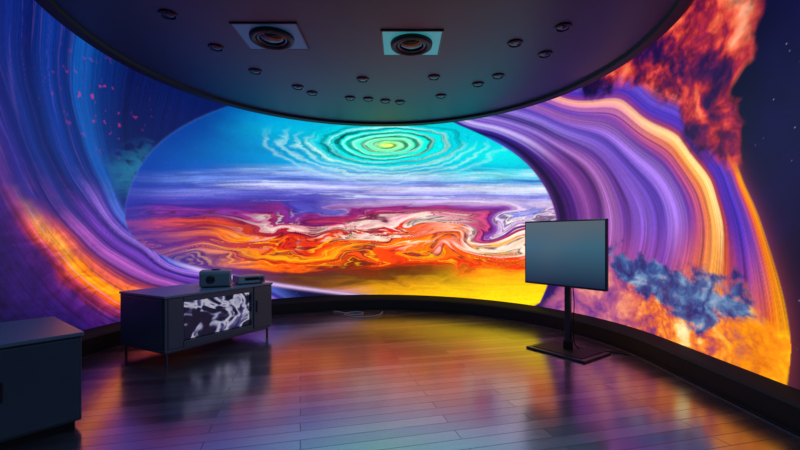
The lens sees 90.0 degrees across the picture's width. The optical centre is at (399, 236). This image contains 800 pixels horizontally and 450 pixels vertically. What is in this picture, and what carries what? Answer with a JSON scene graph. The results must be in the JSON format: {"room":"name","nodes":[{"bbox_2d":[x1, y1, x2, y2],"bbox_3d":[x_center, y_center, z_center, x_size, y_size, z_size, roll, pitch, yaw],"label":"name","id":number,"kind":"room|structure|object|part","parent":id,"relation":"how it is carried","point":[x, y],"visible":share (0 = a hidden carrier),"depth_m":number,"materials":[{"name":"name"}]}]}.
{"room":"studio","nodes":[
{"label":"studio","id":0,"kind":"room"},
{"bbox_2d":[34,0,693,126],"bbox_3d":[-0.290,-2.455,4.100,5.640,1.110,5.640,0,0,0],"label":"ceiling","id":1,"kind":"structure","parent":0,"point":[342,37],"depth_m":4.14,"materials":[{"name":"grey paint"}]},
{"bbox_2d":[158,9,177,19],"bbox_3d":[-2.021,-1.942,3.479,0.157,0.016,0.156,0,0,0],"label":"recessed light","id":2,"kind":"object","parent":1,"relation":"in","point":[172,15],"depth_m":3.49,"materials":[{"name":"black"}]},
{"bbox_2d":[208,44,223,51],"bbox_3d":[-1.878,-1.942,4.095,0.153,0.016,0.152,0,0,0],"label":"recessed light","id":3,"kind":"object","parent":1,"relation":"in","point":[214,47],"depth_m":4.09,"materials":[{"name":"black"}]},
{"bbox_2d":[248,68,261,74],"bbox_3d":[-1.694,-1.942,4.676,0.152,0.016,0.170,0,0,0],"label":"recessed light","id":4,"kind":"object","parent":1,"relation":"in","point":[255,71],"depth_m":4.68,"materials":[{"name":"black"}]},
{"bbox_2d":[229,22,309,49],"bbox_3d":[-1.245,-1.926,3.890,0.616,0.048,0.516,0,0,0],"label":"ceiling light fixture","id":5,"kind":"object","parent":1,"relation":"attached to","point":[256,35],"depth_m":3.82,"materials":[{"name":"metal"}]},
{"bbox_2d":[291,85,303,89],"bbox_3d":[-1.324,-1.942,5.176,0.152,0.016,0.138,0,0,0],"label":"recessed light","id":6,"kind":"object","parent":1,"relation":"in","point":[297,87],"depth_m":5.18,"materials":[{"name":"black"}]},
{"bbox_2d":[306,91,317,95],"bbox_3d":[-1.186,-1.942,5.392,0.148,0.016,0.150,0,0,0],"label":"recessed light","id":7,"kind":"object","parent":1,"relation":"in","point":[312,93],"depth_m":5.40,"materials":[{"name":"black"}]},
{"bbox_2d":[345,96,355,100],"bbox_3d":[-0.694,-1.942,5.587,0.145,0.016,0.161,0,0,0],"label":"recessed light","id":8,"kind":"object","parent":1,"relation":"in","point":[350,98],"depth_m":5.59,"materials":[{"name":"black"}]},
{"bbox_2d":[356,77,368,81],"bbox_3d":[-0.458,-1.942,4.913,0.146,0.016,0.125,0,0,0],"label":"recessed light","id":9,"kind":"object","parent":1,"relation":"in","point":[360,79],"depth_m":4.92,"materials":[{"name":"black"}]},
{"bbox_2d":[363,97,373,101],"bbox_3d":[-0.445,-1.942,5.627,0.144,0.016,0.164,0,0,0],"label":"recessed light","id":10,"kind":"object","parent":1,"relation":"in","point":[368,99],"depth_m":5.63,"materials":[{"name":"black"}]},
{"bbox_2d":[381,30,443,55],"bbox_3d":[0.115,-1.926,4.020,0.596,0.048,0.516,0,0,0],"label":"ceiling light fixture","id":11,"kind":"object","parent":1,"relation":"attached to","point":[394,42],"depth_m":3.96,"materials":[{"name":"metal"}]},
{"bbox_2d":[428,74,439,79],"bbox_3d":[0.413,-1.942,4.836,0.139,0.016,0.151,0,0,0],"label":"recessed light","id":12,"kind":"object","parent":1,"relation":"in","point":[431,77],"depth_m":4.86,"materials":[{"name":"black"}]},
{"bbox_2d":[435,94,446,98],"bbox_3d":[0.564,-1.942,5.507,0.151,0.016,0.157,0,0,0],"label":"recessed light","id":13,"kind":"object","parent":1,"relation":"in","point":[440,96],"depth_m":5.51,"materials":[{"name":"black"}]},
{"bbox_2d":[472,82,483,86],"bbox_3d":[0.986,-1.942,5.074,0.145,0.016,0.133,0,0,0],"label":"recessed light","id":14,"kind":"object","parent":1,"relation":"in","point":[476,84],"depth_m":5.08,"materials":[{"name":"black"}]},
{"bbox_2d":[491,73,504,78],"bbox_3d":[1.181,-1.942,4.806,0.157,0.016,0.149,0,0,0],"label":"recessed light","id":15,"kind":"object","parent":1,"relation":"in","point":[499,75],"depth_m":4.82,"materials":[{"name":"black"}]},
{"bbox_2d":[507,39,522,47],"bbox_3d":[1.149,-1.942,4.000,0.150,0.016,0.165,0,0,0],"label":"recessed light","id":16,"kind":"object","parent":1,"relation":"in","point":[514,43],"depth_m":4.00,"materials":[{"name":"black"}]},
{"bbox_2d":[537,51,552,57],"bbox_3d":[1.537,-1.942,4.240,0.159,0.016,0.139,0,0,0],"label":"recessed light","id":17,"kind":"object","parent":1,"relation":"in","point":[544,54],"depth_m":4.24,"materials":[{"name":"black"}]},
{"bbox_2d":[554,22,571,31],"bbox_3d":[1.505,-1.942,3.686,0.157,0.016,0.158,0,0,0],"label":"recessed light","id":18,"kind":"object","parent":1,"relation":"in","point":[562,27],"depth_m":3.70,"materials":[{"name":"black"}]},
{"bbox_2d":[0,0,799,389],"bbox_3d":[-0.420,-0.979,3.669,6.300,4.058,7.202,0,0,0],"label":"wall","id":19,"kind":"structure","parent":0,"point":[114,178],"depth_m":4.76,"materials":[{"name":"multicoloured"}]},
{"bbox_2d":[82,294,799,437],"bbox_3d":[-0.420,1.173,3.694,6.400,0.255,7.252,0,0,0],"label":"baseboard","id":20,"kind":"structure","parent":19,"relation":"attached to","point":[778,402],"depth_m":4.58,"materials":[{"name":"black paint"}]},
{"bbox_2d":[0,310,799,449],"bbox_3d":[-0.420,1.350,2.685,6.900,0.100,9.770,0,0,0],"label":"floor","id":21,"kind":"structure","parent":0,"point":[392,379],"depth_m":3.28,"materials":[{"name":"brown wood"}]},
{"bbox_2d":[0,316,83,448],"bbox_3d":[-2.769,0.975,2.666,0.890,0.650,0.872,0,0,38],"label":"base cabinet","id":22,"kind":"object","parent":21,"relation":"on","point":[41,358],"visible":1,"depth_m":2.58,"materials":[{"name":"laminate"}]},
{"bbox_3d":[-2.409,0.940,2.414,0.014,0.120,0.015,0,0,38],"label":"handle","id":23,"kind":"part","parent":22,"relation":"part of","materials":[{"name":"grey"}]},
{"bbox_2d":[119,282,272,364],"bbox_3d":[-2.388,0.950,4.846,0.852,0.700,1.442,0,0,28],"label":"media console","id":24,"kind":"object","parent":21,"relation":"on","point":[165,320],"visible":0.99,"depth_m":4.37,"materials":[{"name":"laminate"}]},
{"bbox_3d":[-2.733,0.890,4.220,0.740,0.500,0.012,0,0,28],"label":"panel","id":25,"kind":"part","parent":24,"relation":"part of","materials":[{"name":"laminate"}]},
{"bbox_3d":[-2.321,0.890,4.133,0.020,0.520,0.162,0,0,28],"label":"door","id":26,"kind":"part","parent":24,"relation":"part of","materials":[{"name":"laminate"}]},
{"bbox_2d":[199,269,231,287],"bbox_3d":[-2.225,0.492,4.835,0.340,0.215,0.252,0,0,-20],"label":"projector","id":27,"kind":"object","parent":24,"relation":"on","point":[213,278],"visible":1,"depth_m":4.73,"materials":[{"name":"grey plastic"}]},
{"bbox_2d":[200,273,228,285],"bbox_3d":[-2.185,0.505,4.724,0.310,0.140,0.007,0,0,-20],"label":"grille","id":28,"kind":"object","parent":27,"relation":"attached to","point":[206,279],"depth_m":4.72,"materials":[{"name":"blue"}]},
{"bbox_3d":[-2.062,1.125,4.608,0.020,0.060,0.910,0,0,28],"label":"niche frame","id":29,"kind":"part","parent":24,"relation":"part of","materials":[{"name":"laminate"}]},
{"bbox_3d":[-2.062,0.656,4.608,0.020,0.057,0.910,0,0,28],"label":"niche frame","id":30,"kind":"part","parent":24,"relation":"part of","materials":[{"name":"laminate"}]},
{"bbox_2d":[232,274,264,284],"bbox_3d":[-1.959,0.547,5.191,0.340,0.105,0.260,0,0,-40],"label":"receiver","id":31,"kind":"object","parent":24,"relation":"on","point":[247,278],"visible":1,"depth_m":5.11,"materials":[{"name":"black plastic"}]},
{"bbox_3d":[-1.776,0.890,5.140,0.020,0.520,0.257,0,0,28],"label":"door","id":32,"kind":"part","parent":24,"relation":"part of","materials":[{"name":"laminate"}]},
{"bbox_2d":[334,311,382,317],"bbox_3d":[-0.723,1.288,6.695,0.864,0.017,0.525,0,0,0],"label":"power cable","id":33,"kind":"object","parent":21,"relation":"on","point":[334,311],"visible":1,"depth_m":6.62,"materials":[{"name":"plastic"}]},
{"bbox_2d":[525,218,630,362],"bbox_3d":[1.963,0.555,4.594,0.686,1.490,1.002,0,0,-36],"label":"television","id":34,"kind":"object","parent":21,"relation":"on","point":[568,254],"visible":1,"depth_m":4.47,"materials":[{"name":"black"}]}
]}

